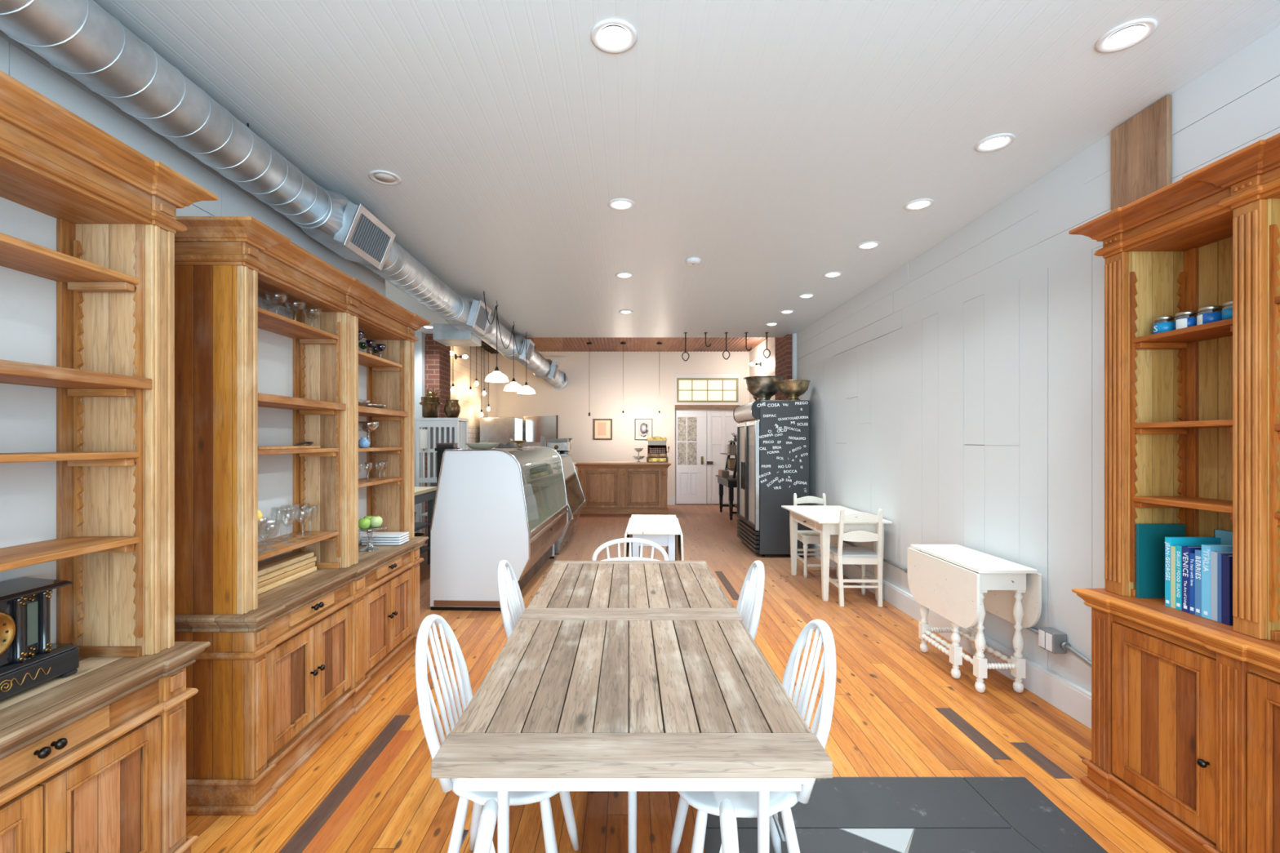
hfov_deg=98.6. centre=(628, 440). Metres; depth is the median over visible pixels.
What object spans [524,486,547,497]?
glass shelf
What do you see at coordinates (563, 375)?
register
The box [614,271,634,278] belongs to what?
recessed light
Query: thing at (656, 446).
cash register
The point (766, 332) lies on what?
ceiling hook
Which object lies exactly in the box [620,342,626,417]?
pendant
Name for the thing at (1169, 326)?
jar
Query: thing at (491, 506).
display case
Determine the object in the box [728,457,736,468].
book
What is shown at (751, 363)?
wall sconce
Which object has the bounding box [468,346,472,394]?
pendant
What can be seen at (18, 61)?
wall
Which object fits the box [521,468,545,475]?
glass shelf
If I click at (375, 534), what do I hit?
square plate
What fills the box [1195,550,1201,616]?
book
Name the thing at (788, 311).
recessed light
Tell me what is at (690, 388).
window
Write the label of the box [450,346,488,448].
wall
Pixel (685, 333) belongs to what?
ceiling hook
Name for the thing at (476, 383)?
pendant
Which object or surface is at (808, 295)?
recessed light
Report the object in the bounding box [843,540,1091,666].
conduit
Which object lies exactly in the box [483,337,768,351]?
ceiling
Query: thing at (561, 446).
espresso machine
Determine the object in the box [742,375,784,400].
bowl
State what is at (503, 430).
fridge
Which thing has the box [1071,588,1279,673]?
countertop
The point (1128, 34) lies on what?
recessed light
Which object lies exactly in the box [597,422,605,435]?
print
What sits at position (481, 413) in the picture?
pendant
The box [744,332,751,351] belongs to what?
ceiling hook
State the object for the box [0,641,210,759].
countertop
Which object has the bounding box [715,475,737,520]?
writing desk
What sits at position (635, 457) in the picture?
bowl
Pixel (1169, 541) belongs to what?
book
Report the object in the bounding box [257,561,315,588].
cutting board
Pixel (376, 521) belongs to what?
apple
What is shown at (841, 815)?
floor panel
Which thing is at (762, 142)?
ceiling
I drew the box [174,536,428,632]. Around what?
countertop
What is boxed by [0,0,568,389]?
spiral duct
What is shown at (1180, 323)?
jar
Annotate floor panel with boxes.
[704,777,1107,852]
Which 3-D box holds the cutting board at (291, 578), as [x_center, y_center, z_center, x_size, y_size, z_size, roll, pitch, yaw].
[-1.683,0.667,2.586,0.117,0.026,0.572,0,0,0]
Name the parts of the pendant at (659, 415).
cord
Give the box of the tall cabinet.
[415,417,468,555]
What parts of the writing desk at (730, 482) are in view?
leg, leg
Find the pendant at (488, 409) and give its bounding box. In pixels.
[486,349,490,411]
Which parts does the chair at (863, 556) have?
post, seat frame, seat, rail, rail, leg, post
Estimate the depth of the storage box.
10.52 m
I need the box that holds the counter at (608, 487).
[574,461,671,514]
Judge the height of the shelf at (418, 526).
0.025 m
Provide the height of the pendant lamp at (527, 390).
0.850 m
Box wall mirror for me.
[523,415,557,442]
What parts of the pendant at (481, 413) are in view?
cord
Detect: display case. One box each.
[430,446,568,611]
[554,453,586,555]
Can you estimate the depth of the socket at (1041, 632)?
3.02 m
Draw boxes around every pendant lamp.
[484,300,508,382]
[503,320,524,391]
[516,332,535,394]
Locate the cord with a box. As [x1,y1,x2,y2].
[483,291,525,355]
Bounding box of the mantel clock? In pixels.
[0,577,79,700]
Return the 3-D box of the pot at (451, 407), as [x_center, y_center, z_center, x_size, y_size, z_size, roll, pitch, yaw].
[-2.270,-0.403,7.070,0.210,0.235,0.209,0,0,0]
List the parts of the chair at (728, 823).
arm post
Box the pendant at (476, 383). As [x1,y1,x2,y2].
[474,346,478,386]
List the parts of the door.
handle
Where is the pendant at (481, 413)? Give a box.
[480,346,483,417]
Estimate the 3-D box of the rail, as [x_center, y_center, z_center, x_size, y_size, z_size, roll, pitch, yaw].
[-2.970,-1.960,10.450,0.160,0.080,3.500,0,0,0]
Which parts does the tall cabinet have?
post, post, panel, post, post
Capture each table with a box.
[431,560,832,852]
[623,514,684,560]
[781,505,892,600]
[907,544,1041,693]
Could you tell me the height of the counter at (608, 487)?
1.015 m
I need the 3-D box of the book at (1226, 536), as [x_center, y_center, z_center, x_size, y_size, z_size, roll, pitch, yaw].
[2.246,0.484,1.985,0.020,0.290,0.230,0,0,0]
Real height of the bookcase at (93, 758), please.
2.295 m
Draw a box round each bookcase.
[0,70,217,852]
[174,216,430,815]
[1068,133,1279,852]
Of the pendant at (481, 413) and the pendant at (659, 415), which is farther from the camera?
the pendant at (659, 415)
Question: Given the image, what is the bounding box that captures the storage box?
[718,469,728,477]
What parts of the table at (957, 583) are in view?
leg, gate leg, leg, gate leg, leg, leg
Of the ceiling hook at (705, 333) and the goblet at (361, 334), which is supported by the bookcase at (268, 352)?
the goblet at (361, 334)
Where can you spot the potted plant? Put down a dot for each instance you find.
(735, 436)
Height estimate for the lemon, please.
0.073 m
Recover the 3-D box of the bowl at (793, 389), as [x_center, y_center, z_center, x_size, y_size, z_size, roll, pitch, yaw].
[2.090,-0.625,6.990,0.422,0.250,0.422,0,0,0]
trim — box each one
[675,404,739,409]
[791,333,796,379]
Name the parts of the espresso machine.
badge panel, cup rail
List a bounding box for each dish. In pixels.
[358,399,370,406]
[364,404,386,408]
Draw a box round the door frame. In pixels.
[675,409,738,504]
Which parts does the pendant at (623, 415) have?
cord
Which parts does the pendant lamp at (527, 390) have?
lamp shade, cord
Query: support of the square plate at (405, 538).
on the square plate at (405, 540)
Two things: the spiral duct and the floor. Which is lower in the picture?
the floor
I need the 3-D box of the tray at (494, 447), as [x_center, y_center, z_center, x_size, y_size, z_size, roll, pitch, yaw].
[-1.307,0.086,5.738,0.425,0.017,2.040,0,0,2]
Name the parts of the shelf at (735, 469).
shelf, shelf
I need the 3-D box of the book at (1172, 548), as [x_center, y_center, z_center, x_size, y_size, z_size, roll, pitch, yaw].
[2.130,0.513,2.067,0.170,0.232,0.017,0,0,0]
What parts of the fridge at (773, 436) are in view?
door, handle, handle, door, edge trim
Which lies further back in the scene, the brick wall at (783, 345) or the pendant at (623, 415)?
the pendant at (623, 415)
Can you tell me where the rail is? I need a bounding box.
[480,340,498,353]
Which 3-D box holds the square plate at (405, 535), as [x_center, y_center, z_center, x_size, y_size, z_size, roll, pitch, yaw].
[-1.605,0.639,3.635,0.250,0.014,0.150,0,0,0]
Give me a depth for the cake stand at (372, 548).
3.42 m
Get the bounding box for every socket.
[1038,629,1044,648]
[1045,632,1052,652]
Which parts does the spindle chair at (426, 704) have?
leg, leg, seat, leg, leg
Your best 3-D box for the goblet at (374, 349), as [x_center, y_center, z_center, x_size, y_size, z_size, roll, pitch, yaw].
[-1.670,-0.567,3.630,0.061,0.102,0.061,0,0,0]
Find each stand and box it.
[358,524,387,551]
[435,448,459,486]
[510,440,526,448]
[632,448,644,462]
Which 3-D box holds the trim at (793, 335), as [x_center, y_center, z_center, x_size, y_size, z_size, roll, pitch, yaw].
[2.385,-0.025,7.730,0.170,2.950,0.060,0,0,0]
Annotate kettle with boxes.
[424,387,440,396]
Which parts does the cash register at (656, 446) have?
drawer, drawer plate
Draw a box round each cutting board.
[257,551,314,576]
[257,555,316,582]
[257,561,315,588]
[257,566,316,595]
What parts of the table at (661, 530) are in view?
gate rail, leg, leg, leg, gate rail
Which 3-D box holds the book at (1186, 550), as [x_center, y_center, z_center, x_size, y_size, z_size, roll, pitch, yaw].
[2.134,0.509,2.021,0.181,0.240,0.028,0,0,0]
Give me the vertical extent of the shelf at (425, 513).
0.018 m
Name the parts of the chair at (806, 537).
post, leg, rail, seat frame, seat, post, leg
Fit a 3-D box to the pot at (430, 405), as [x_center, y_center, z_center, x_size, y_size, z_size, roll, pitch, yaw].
[-2.540,-0.420,7.050,0.275,0.270,0.274,0,0,0]
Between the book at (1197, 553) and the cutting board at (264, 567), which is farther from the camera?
the cutting board at (264, 567)
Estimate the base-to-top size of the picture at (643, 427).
0.475 m
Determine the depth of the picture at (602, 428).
12.37 m
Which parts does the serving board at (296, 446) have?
handle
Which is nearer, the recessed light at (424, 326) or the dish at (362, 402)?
the dish at (362, 402)
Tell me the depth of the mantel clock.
1.50 m
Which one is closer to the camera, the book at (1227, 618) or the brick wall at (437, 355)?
the book at (1227, 618)
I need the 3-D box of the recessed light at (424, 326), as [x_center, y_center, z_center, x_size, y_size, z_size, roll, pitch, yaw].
[-2.640,-1.492,7.250,0.172,0.014,0.172,0,0,0]
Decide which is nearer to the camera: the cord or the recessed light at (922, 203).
the recessed light at (922, 203)
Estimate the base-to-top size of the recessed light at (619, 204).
0.014 m
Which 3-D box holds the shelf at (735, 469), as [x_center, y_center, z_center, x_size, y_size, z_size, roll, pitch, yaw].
[2.030,0.346,10.555,0.380,0.702,0.990,0,0,0]
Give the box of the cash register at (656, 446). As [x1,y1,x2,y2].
[646,436,669,462]
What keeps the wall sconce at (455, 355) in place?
attached to the wall at (469, 404)
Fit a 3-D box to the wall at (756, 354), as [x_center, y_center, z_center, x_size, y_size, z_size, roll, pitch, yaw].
[2.770,-0.280,10.405,0.100,3.460,3.970,0,0,0]
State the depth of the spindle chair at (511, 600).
2.54 m
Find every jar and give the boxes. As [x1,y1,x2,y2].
[1152,315,1176,333]
[1173,311,1199,329]
[1196,305,1223,324]
[1222,301,1232,319]
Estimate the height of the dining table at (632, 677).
0.760 m
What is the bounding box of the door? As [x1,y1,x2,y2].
[675,410,737,503]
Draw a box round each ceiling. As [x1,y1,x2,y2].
[93,0,1279,337]
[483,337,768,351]
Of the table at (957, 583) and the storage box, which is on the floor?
the table at (957, 583)
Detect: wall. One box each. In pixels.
[0,30,385,297]
[414,332,425,544]
[425,333,450,543]
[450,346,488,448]
[488,351,749,497]
[749,337,774,403]
[774,334,791,399]
[796,25,1279,692]
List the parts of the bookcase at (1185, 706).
door panel, door, cornice, shelf, shelf, shelf, knob, panel, door, door panel, shelf, shelf, shelf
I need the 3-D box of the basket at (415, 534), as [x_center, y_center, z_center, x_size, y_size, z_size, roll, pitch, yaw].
[-2.500,1.164,6.300,0.315,0.160,0.315,0,0,0]
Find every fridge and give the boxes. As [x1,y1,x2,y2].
[480,417,522,447]
[733,400,809,556]
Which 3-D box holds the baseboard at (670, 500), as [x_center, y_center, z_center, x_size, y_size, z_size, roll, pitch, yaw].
[-1.065,1.355,12.383,4.210,0.190,0.015,0,0,0]
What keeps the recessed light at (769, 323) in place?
in the ceiling at (762, 142)
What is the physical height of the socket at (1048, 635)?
0.090 m
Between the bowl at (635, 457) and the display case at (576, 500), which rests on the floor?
the display case at (576, 500)
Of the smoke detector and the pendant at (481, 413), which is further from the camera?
the pendant at (481, 413)
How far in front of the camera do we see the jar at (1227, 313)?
1.91 m
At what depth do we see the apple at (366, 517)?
3.45 m
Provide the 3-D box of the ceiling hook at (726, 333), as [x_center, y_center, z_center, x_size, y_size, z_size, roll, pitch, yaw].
[1.356,-1.312,7.650,0.106,0.375,0.060,0,0,0]
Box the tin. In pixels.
[436,443,457,448]
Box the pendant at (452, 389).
[450,383,455,392]
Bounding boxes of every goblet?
[358,330,364,340]
[358,342,367,349]
[365,340,376,347]
[370,346,379,353]
[375,343,386,351]
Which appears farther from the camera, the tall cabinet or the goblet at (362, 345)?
the tall cabinet
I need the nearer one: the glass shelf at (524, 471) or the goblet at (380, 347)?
the goblet at (380, 347)
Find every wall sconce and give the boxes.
[454,354,467,359]
[750,361,761,366]
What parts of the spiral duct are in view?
register frame, register frame, register frame, register frame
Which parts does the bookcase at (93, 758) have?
door panel, door, panel, knob, drawer, knob, shelf, shelf, shelf, shelf, bead rail, door, door panel, cornice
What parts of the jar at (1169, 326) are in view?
lid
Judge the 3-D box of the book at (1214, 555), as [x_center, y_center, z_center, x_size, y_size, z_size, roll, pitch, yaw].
[2.135,0.509,1.922,0.180,0.240,0.022,0,0,0]
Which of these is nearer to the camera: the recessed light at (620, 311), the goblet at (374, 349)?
the goblet at (374, 349)
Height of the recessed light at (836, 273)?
0.014 m
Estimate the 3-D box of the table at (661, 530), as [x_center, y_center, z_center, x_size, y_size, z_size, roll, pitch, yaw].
[0.222,1.090,4.900,0.491,0.720,1.020,0,0,3]
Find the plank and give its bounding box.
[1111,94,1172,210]
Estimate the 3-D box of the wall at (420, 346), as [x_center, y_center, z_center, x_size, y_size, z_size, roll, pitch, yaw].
[-3.105,-0.025,7.660,0.490,2.950,0.120,0,0,0]
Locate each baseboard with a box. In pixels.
[666,496,675,505]
[809,543,1091,729]
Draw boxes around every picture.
[593,418,612,439]
[635,418,652,439]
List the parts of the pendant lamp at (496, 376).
lamp shade, cord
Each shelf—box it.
[414,522,431,531]
[419,546,430,555]
[420,511,427,515]
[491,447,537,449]
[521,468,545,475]
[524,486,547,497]
[720,440,737,478]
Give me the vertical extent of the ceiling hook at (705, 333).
0.199 m
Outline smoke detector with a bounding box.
[685,257,701,265]
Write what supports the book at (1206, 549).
on the bookcase at (1185, 706)
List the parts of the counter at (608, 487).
panel frame, panel, cornice, panel frame, panel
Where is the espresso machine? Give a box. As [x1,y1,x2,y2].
[546,439,569,454]
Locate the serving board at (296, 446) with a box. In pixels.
[257,441,319,449]
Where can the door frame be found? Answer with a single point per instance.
(675, 410)
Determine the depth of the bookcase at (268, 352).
2.45 m
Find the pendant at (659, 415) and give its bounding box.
[656,342,662,417]
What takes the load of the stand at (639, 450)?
on the counter at (608, 487)
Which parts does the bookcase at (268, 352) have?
panel, panel, panel, door, door panel, shelf, shelf, shelf, shelf, cornice, bead rail, drawer, knob, knob, knob, knob, door, door panel, panel, door panel, door, shelf, shelf, shelf, shelf, drawer, door, door panel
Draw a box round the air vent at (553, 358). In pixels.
[543,356,565,360]
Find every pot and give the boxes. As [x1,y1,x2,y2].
[418,396,441,417]
[443,400,460,417]
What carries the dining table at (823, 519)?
on the floor
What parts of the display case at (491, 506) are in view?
kick plate, panel, edge trim, kick rail, curved glass, panel, panel, edge trim, rail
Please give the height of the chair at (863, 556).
0.859 m
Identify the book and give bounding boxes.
[728,444,736,453]
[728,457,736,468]
[728,459,735,468]
[1135,524,1185,598]
[1164,537,1220,607]
[1170,546,1175,608]
[1175,545,1201,610]
[1182,546,1201,613]
[1189,552,1195,614]
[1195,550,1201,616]
[1201,544,1232,619]
[1210,551,1232,622]
[1214,529,1232,544]
[1217,553,1232,622]
[1221,554,1233,625]
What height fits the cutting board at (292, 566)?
0.026 m
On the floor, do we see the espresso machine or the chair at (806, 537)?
the chair at (806, 537)
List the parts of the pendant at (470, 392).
cord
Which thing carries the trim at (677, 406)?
attached to the wall at (594, 385)
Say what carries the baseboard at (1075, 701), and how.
attached to the wall at (958, 396)
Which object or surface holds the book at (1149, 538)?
on the bookcase at (1185, 706)
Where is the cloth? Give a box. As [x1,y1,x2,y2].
[494,441,519,448]
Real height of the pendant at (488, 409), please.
1.304 m
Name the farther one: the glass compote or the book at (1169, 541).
the glass compote
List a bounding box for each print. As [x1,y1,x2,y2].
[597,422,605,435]
[638,422,648,436]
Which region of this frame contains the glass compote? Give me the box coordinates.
[358,421,379,448]
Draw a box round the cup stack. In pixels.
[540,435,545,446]
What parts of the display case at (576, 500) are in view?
panel, edge trim, slanted glass, edge trim, rail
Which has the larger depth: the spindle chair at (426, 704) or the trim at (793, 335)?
the trim at (793, 335)
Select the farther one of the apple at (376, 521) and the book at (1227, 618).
the apple at (376, 521)
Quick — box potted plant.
[731,432,737,440]
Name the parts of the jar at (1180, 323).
label panel, lid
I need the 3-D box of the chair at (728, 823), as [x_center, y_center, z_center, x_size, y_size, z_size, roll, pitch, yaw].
[-0.043,1.044,0.957,0.542,0.818,0.499,0,0,0]
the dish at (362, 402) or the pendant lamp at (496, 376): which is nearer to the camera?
the dish at (362, 402)
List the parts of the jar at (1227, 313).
lid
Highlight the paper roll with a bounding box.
[419,427,427,450]
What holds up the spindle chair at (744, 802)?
on the floor
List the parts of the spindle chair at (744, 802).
leg, leg, seat, leg, leg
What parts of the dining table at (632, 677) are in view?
leg, leg, leg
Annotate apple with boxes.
[358,515,370,528]
[363,514,372,526]
[369,515,382,527]
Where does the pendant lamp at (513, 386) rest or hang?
hanging from the ceiling at (762, 142)
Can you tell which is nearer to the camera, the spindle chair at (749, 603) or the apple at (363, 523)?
the spindle chair at (749, 603)
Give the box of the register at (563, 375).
[560,371,565,382]
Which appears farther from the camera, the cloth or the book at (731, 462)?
the book at (731, 462)
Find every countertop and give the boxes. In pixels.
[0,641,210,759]
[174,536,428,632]
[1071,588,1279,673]
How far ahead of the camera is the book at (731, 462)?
10.79 m
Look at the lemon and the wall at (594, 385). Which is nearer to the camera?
the lemon
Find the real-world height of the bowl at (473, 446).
0.054 m
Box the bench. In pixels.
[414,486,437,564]
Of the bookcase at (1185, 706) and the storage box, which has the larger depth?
the storage box
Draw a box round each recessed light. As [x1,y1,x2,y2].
[368,169,400,185]
[422,325,432,328]
[591,18,636,53]
[608,198,635,210]
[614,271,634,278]
[618,310,633,313]
[764,322,778,325]
[779,309,795,313]
[797,293,815,297]
[822,271,843,277]
[856,240,880,249]
[903,198,933,210]
[974,133,1015,152]
[1095,17,1157,53]
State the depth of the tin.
6.64 m
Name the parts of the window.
pane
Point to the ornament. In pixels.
(363, 442)
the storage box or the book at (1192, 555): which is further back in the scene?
the storage box
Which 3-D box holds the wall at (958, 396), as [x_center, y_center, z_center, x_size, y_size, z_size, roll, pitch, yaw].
[2.400,-0.025,2.870,0.100,2.950,9.740,0,0,0]
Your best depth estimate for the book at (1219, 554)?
1.91 m
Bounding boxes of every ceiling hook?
[681,332,688,360]
[703,332,711,346]
[722,332,729,359]
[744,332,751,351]
[763,332,770,358]
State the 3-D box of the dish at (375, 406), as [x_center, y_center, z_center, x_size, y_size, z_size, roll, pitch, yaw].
[-1.630,-0.210,3.480,0.168,0.030,0.207,0,0,0]
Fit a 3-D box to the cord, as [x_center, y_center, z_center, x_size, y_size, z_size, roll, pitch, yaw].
[-1.438,-1.284,6.545,0.037,0.426,2.098,0,0,0]
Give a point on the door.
(701, 436)
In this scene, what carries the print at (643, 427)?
attached to the picture at (643, 427)
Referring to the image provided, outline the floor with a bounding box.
[186,504,1177,852]
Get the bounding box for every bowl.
[632,456,644,462]
[634,448,643,452]
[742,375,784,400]
[776,379,810,399]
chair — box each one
[415,613,578,852]
[473,798,738,852]
[497,560,524,639]
[591,537,668,560]
[670,618,836,852]
[736,560,764,639]
[793,493,838,577]
[828,508,882,607]
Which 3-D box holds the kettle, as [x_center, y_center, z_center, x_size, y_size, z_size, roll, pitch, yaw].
[-2.519,-0.617,7.038,0.187,0.129,0.139,0,0,30]
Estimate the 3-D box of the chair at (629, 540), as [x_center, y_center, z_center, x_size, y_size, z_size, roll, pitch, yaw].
[0.010,1.044,3.353,0.542,0.818,0.499,0,0,0]
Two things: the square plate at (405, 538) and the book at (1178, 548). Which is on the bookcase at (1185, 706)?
the book at (1178, 548)
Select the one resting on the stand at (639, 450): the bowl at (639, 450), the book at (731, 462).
the bowl at (639, 450)
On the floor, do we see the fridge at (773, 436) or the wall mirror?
the fridge at (773, 436)
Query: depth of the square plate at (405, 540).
3.58 m
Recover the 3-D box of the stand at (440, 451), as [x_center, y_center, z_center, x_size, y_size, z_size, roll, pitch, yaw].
[-2.215,0.770,6.720,0.240,1.359,0.200,0,0,0]
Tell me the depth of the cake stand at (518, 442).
5.81 m
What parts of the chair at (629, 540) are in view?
arm rail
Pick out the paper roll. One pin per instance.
(423, 433)
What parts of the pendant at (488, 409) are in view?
cord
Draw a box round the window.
[675,373,739,404]
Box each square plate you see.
[361,532,408,537]
[361,534,408,539]
[361,537,408,542]
[361,539,408,545]
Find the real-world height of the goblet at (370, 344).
0.102 m
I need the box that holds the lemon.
[257,509,262,522]
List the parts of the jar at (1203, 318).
label panel, lid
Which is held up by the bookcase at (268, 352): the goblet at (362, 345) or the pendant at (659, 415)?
the goblet at (362, 345)
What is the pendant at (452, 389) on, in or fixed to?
hanging from the rail
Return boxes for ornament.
[358,437,369,448]
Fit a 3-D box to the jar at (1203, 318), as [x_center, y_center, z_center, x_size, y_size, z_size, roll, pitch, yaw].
[2.108,-0.448,1.992,0.070,0.070,0.069,0,0,20]
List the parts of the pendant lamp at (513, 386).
lamp shade, cord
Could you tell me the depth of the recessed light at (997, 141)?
2.75 m
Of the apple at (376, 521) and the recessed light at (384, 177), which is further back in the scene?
the apple at (376, 521)
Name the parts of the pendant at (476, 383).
cord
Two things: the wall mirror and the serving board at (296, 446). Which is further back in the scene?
the wall mirror
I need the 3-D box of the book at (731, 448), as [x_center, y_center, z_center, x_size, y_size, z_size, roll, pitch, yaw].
[2.045,0.170,10.829,0.150,0.160,0.062,0,0,0]
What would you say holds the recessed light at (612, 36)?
in the ceiling at (762, 142)

